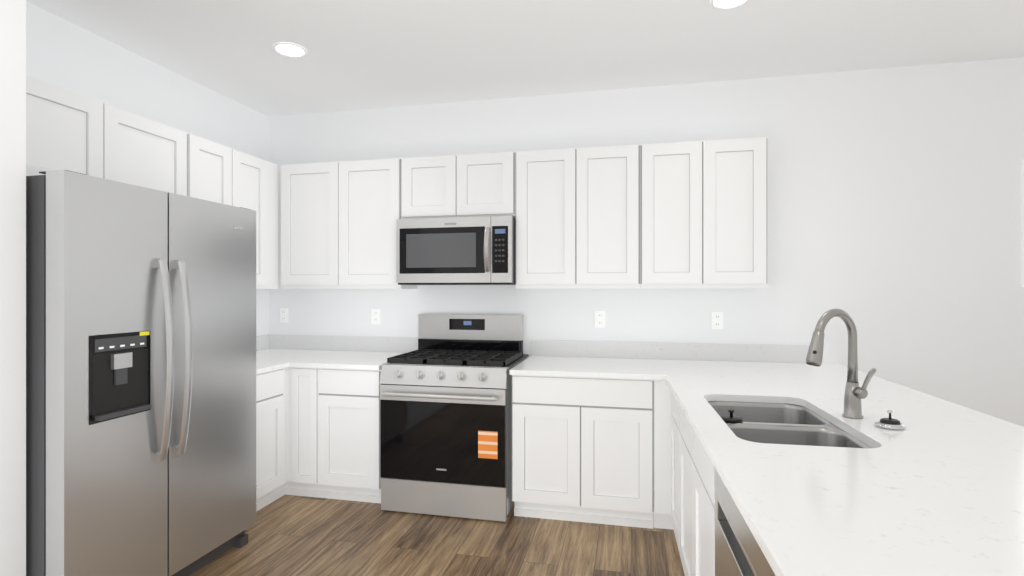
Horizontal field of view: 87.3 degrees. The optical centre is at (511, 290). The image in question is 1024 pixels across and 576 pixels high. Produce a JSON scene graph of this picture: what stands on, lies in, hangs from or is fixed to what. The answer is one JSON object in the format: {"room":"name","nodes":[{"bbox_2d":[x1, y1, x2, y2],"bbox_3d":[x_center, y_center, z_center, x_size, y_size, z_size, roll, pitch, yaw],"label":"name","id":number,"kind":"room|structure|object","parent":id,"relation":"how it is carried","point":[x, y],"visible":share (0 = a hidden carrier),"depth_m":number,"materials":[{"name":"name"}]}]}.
{"room":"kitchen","nodes":[
{"label":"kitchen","id":0,"kind":"room"},
{"bbox_2d":[0,0,25,575],"bbox_3d":[-2.472,-0.010,0.517,0.710,2.800,3.140,0,0,13],"label":"wall","id":1,"kind":"structure","parent":0,"point":[12,287],"depth_m":1.93,"materials":[{"name":"white paint"}]},
{"bbox_2d":[26,1,268,335],"bbox_3d":[-2.824,-0.010,0.800,0.100,2.800,7.340,0,0,13],"label":"wall","id":2,"kind":"structure","parent":0,"point":[64,54],"depth_m":3.21,"materials":[{"name":"white paint"}]},
{"bbox_2d":[26,75,186,195],"bbox_3d":[-2.182,-0.698,2.697,0.328,0.475,1.037,0,0,13],"label":"upper cabinet","id":3,"kind":"object","parent":2,"relation":"attached to","point":[68,130],"visible":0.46,"depth_m":2.63,"materials":[{"name":"white paint"}]},
{"bbox_2d":[187,133,266,288],"bbox_3d":[-1.992,-0.472,3.553,0.328,0.925,0.714,0,0,13],"label":"upper cabinet","id":4,"kind":"object","parent":2,"relation":"attached to","point":[220,173],"visible":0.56,"depth_m":3.52,"materials":[{"name":"white paint"}]},
{"bbox_2d":[256,334,271,350],"bbox_3d":[-2.107,0.417,3.743,0.022,0.114,1.200,0,0,13],"label":"backsplash","id":5,"kind":"structure","parent":2,"relation":"attached to","point":[263,342],"depth_m":4.28,"materials":[{"name":"stone"}]},
{"bbox_2d":[266,161,277,288],"bbox_3d":[-2.090,-0.472,3.065,0.350,0.926,1.990,0,0,13],"label":"upper cabinet","id":6,"kind":"object","parent":2,"relation":"attached to","point":[272,225],"visible":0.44,"depth_m":3.85,"materials":[{"name":"white paint"}]},
{"bbox_2d":[189,495,684,575],"bbox_3d":[0.388,1.420,0.088,6.680,0.060,7.540,0,0,13],"label":"floor","id":7,"kind":"structure","parent":0,"point":[291,535],"depth_m":2.91,"materials":[{"name":"brown wood"}]},
{"bbox_2d":[26,170,255,575],"bbox_3d":[-1.895,0.473,2.545,0.899,1.834,1.030,0,0,13],"label":"refrigerator","id":8,"kind":"object","parent":7,"relation":"on","point":[140,381],"visible":1,"depth_m":2.24,"materials":[{"name":"grey metal"}]},
{"bbox_2d":[256,369,284,511],"bbox_3d":[-1.864,0.948,3.354,0.665,0.884,0.498,0,0,13],"label":"base cabinet","id":9,"kind":"object","parent":7,"relation":"on","point":[270,433],"visible":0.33,"depth_m":3.40,"materials":[{"name":"white paint"}]},
{"bbox_2d":[256,349,406,373],"bbox_3d":[-1.466,0.490,3.621,1.326,0.030,1.240,0,0,13],"label":"countertop","id":10,"kind":"structure","parent":9,"relation":"on","point":[267,360],"depth_m":3.68,"materials":[{"name":"stone"}]},
{"bbox_2d":[273,367,287,499],"bbox_3d":[-1.534,0.948,3.603,0.090,0.884,0.129,0,0,13],"label":"base cabinet","id":11,"kind":"object","parent":7,"relation":"on","point":[278,492],"visible":0.46,"depth_m":3.56,"materials":[{"name":"white paint"}]},
{"bbox_2d":[284,367,324,497],"bbox_3d":[-1.357,0.948,3.880,0.320,0.884,0.688,0,0,13],"label":"base cabinet","id":12,"kind":"object","parent":7,"relation":"on","point":[303,393],"visible":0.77,"depth_m":3.54,"materials":[{"name":"white paint"}]},
{"bbox_2d":[318,368,380,502],"bbox_3d":[-0.981,0.948,3.796,0.447,0.884,0.688,0,0,13],"label":"base cabinet","id":13,"kind":"object","parent":7,"relation":"on","point":[348,434],"visible":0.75,"depth_m":3.47,"materials":[{"name":"white paint"}]},
{"bbox_2d":[379,314,528,521],"bbox_3d":[-0.367,0.785,3.595,0.824,1.210,0.795,0,0,13],"label":"range","id":14,"kind":"object","parent":7,"relation":"on","point":[446,418],"visible":0.98,"depth_m":3.29,"materials":[{"name":"grey metal"}]},
{"bbox_2d":[512,375,653,528],"bbox_3d":[0.475,0.948,3.474,0.831,0.884,0.688,0,0,13],"label":"base cabinet","id":15,"kind":"object","parent":7,"relation":"on","point":[582,449],"visible":0.94,"depth_m":3.14,"materials":[{"name":"white paint"}]},
{"bbox_2d":[654,380,673,529],"bbox_3d":[1.246,0.948,3.288,0.751,0.884,0.716,0,0,13],"label":"base cabinet","id":16,"kind":"object","parent":7,"relation":"on","point":[662,454],"visible":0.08,"depth_m":3.06,"materials":[{"name":"white paint"}]},
{"bbox_2d":[671,390,680,549],"bbox_3d":[1.163,0.948,2.736,0.656,0.884,0.428,0,0,13],"label":"base cabinet","id":17,"kind":"object","parent":7,"relation":"on","point":[675,431],"visible":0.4,"depth_m":2.84,"materials":[{"name":"white paint"}]},
{"bbox_2d":[679,401,762,575],"bbox_3d":[1.035,0.948,2.070,0.671,0.884,0.957,0,0,13],"label":"base cabinet","id":18,"kind":"object","parent":7,"relation":"on","point":[697,511],"visible":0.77,"depth_m":2.06,"materials":[{"name":"white paint"}]},
{"bbox_2d":[715,468,775,575],"bbox_3d":[0.883,0.952,1.295,0.657,0.877,0.646,0,0,13],"label":"dishwasher","id":19,"kind":"object","parent":7,"relation":"on","point":[738,551],"visible":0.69,"depth_m":1.42,"materials":[{"name":"grey metal"}]},
{"bbox_3d":[1.067,0.948,1.892,0.645,0.884,3.282,0,0,13],"label":"base cabinet","id":20,"kind":"object","parent":7,"relation":"on","visible":0},
{"bbox_2d":[509,356,664,379],"bbox_3d":[0.486,0.490,3.454,0.870,0.030,0.721,0,0,13],"label":"countertop","id":21,"kind":"structure","parent":20,"relation":"on","point":[587,367],"depth_m":3.30,"materials":[{"name":"stone"}]},
{"bbox_2d":[685,360,772,375],"bbox_3d":[1.275,0.490,3.271,0.390,0.030,0.737,0,0,13],"label":"countertop","id":22,"kind":"structure","parent":20,"relation":"on","point":[719,368],"depth_m":3.26,"materials":[{"name":"stone"}]},
{"bbox_2d":[657,359,1023,575],"bbox_3d":[1.205,0.490,1.919,1.198,0.030,3.407,0,0,13],"label":"countertop","id":23,"kind":"structure","parent":20,"relation":"on","point":[935,487],"depth_m":1.35,"materials":[{"name":"stone"}]},
{"bbox_2d":[708,401,870,447],"bbox_3d":[0.999,0.606,2.032,0.482,0.200,0.823,0,0,13],"label":"sink","id":24,"kind":"object","parent":23,"relation":"in","point":[781,423],"visible":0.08,"depth_m":2.04,"materials":[{"name":"grey metal"}]},
{"bbox_2d":[720,409,742,422],"bbox_3d":[0.852,0.485,2.085,0.084,0.040,0.084,0,0,13],"label":"stopper","id":25,"kind":"object","parent":24,"relation":"on","point":[731,418],"visible":0.98,"depth_m":2.07,"materials":[{"name":"black plastic"}]},
{"bbox_2d":[806,309,875,418],"bbox_3d":[1.195,0.271,1.968,0.254,0.407,0.188,0,0,13],"label":"faucet","id":26,"kind":"object","parent":23,"relation":"on","point":[855,393],"visible":1,"depth_m":1.98,"materials":[{"name":"silver metal"}]},
{"bbox_2d":[875,410,905,429],"bbox_3d":[1.310,0.445,1.861,0.090,0.058,0.090,0,0,13],"label":"strainer","id":27,"kind":"object","parent":23,"relation":"on","point":[890,422],"visible":1,"depth_m":1.84,"materials":[{"name":"silver metal"}]},
{"bbox_2d":[26,0,1023,116],"bbox_3d":[0.388,-1.450,0.088,6.680,0.080,7.540,0,0,13],"label":"ceiling","id":28,"kind":"structure","parent":0,"point":[366,54],"depth_m":3.05,"materials":[{"name":"white paint"}]},
{"bbox_2d":[273,42,306,56],"bbox_3d":[-1.300,-1.405,3.146,0.188,0.008,0.188,0,0,13],"label":"recessed light","id":29,"kind":"object","parent":28,"relation":"in","point":[288,49],"visible":0.98,"depth_m":3.14,"materials":[{"name":"white plastic"}]},
{"bbox_2d":[710,0,748,8],"bbox_3d":[1.056,-1.405,2.593,0.188,0.008,0.188,0,0,13],"label":"recessed light","id":30,"kind":"object","parent":28,"relation":"in","point":[723,4],"visible":1,"depth_m":2.63,"materials":[{"name":"white plastic"}]},
{"bbox_2d":[269,57,1023,426],"bbox_3d":[1.193,-0.010,3.720,6.680,2.800,0.100,0,0,13],"label":"wall","id":31,"kind":"structure","parent":0,"point":[893,211],"depth_m":3.48,"materials":[{"name":"white paint"}]},
{"bbox_2d":[280,308,287,322],"bbox_3d":[-1.841,0.205,4.335,0.072,0.116,0.008,0,0,13],"label":"electrical outlet","id":32,"kind":"object","parent":31,"relation":"attached to","point":[283,315],"visible":1,"depth_m":4.33,"materials":[{"name":"white plastic"}]},
{"bbox_2d":[272,335,419,351],"bbox_3d":[-1.334,0.417,4.217,1.326,0.114,0.020,0,0,13],"label":"backsplash","id":33,"kind":"structure","parent":31,"relation":"attached to","point":[298,342],"depth_m":4.20,"materials":[{"name":"stone"}]},
{"bbox_2d":[281,158,417,288],"bbox_3d":[-1.220,-0.472,4.036,0.959,0.925,0.323,0,0,13],"label":"upper cabinet","id":34,"kind":"object","parent":31,"relation":"attached to","point":[338,224],"visible":0.96,"depth_m":3.88,"materials":[{"name":"white paint"}]},
{"bbox_2d":[371,309,379,323],"bbox_3d":[-1.056,0.205,4.161,0.072,0.116,0.008,0,0,13],"label":"electrical outlet","id":35,"kind":"object","parent":31,"relation":"attached to","point":[375,316],"visible":1,"depth_m":4.16,"materials":[{"name":"white plastic"}]},
{"bbox_2d":[402,151,514,218],"bbox_3d":[-0.349,-0.719,3.843,0.821,0.433,0.323,0,0,13],"label":"upper cabinet","id":36,"kind":"object","parent":31,"relation":"attached to","point":[466,185],"visible":0.98,"depth_m":3.68,"materials":[{"name":"white paint"}]},
{"bbox_2d":[396,216,514,284],"bbox_3d":[-0.361,-0.263,3.776,0.810,0.449,0.455,0,0,13],"label":"microwave","id":37,"kind":"object","parent":36,"relation":"attached to","point":[459,251],"visible":1,"depth_m":3.60,"materials":[{"name":"grey metal"}]},
{"bbox_2d":[515,144,639,288],"bbox_3d":[0.452,-0.472,3.666,0.816,0.925,0.323,0,0,13],"label":"upper cabinet","id":38,"kind":"object","parent":31,"relation":"attached to","point":[577,218],"visible":1,"depth_m":3.51,"materials":[{"name":"white paint"}]},
{"bbox_2d":[595,311,604,327],"bbox_3d":[0.623,0.205,3.789,0.072,0.116,0.008,0,0,13],"label":"electrical outlet","id":39,"kind":"object","parent":31,"relation":"attached to","point":[599,318],"visible":1,"depth_m":3.79,"materials":[{"name":"white plastic"}]},
{"bbox_2d":[531,340,808,362],"bbox_3d":[1.039,0.417,3.691,1.848,0.114,0.020,0,0,13],"label":"backsplash","id":40,"kind":"structure","parent":31,"relation":"attached to","point":[707,351],"depth_m":3.67,"materials":[{"name":"stone"}]},
{"bbox_2d":[640,137,766,288],"bbox_3d":[1.220,-0.472,3.495,0.754,0.925,0.323,0,0,13],"label":"upper cabinet","id":41,"kind":"object","parent":31,"relation":"attached to","point":[703,214],"visible":1,"depth_m":3.34,"materials":[{"name":"white paint"}]},
{"bbox_2d":[712,312,722,328],"bbox_3d":[1.384,0.205,3.620,0.072,0.116,0.008,0,0,13],"label":"electrical outlet","id":42,"kind":"object","parent":31,"relation":"attached to","point":[717,320],"visible":1,"depth_m":3.62,"materials":[{"name":"white plastic"}]},
{"bbox_2d":[1021,162,1023,286],"bbox_3d":[3.545,-0.395,3.130,0.958,0.754,0.030,0,0,13],"label":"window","id":43,"kind":"structure","parent":31,"relation":"in","point":[1022,224],"depth_m":3.24,"materials":[{"name":"white"}]}
]}

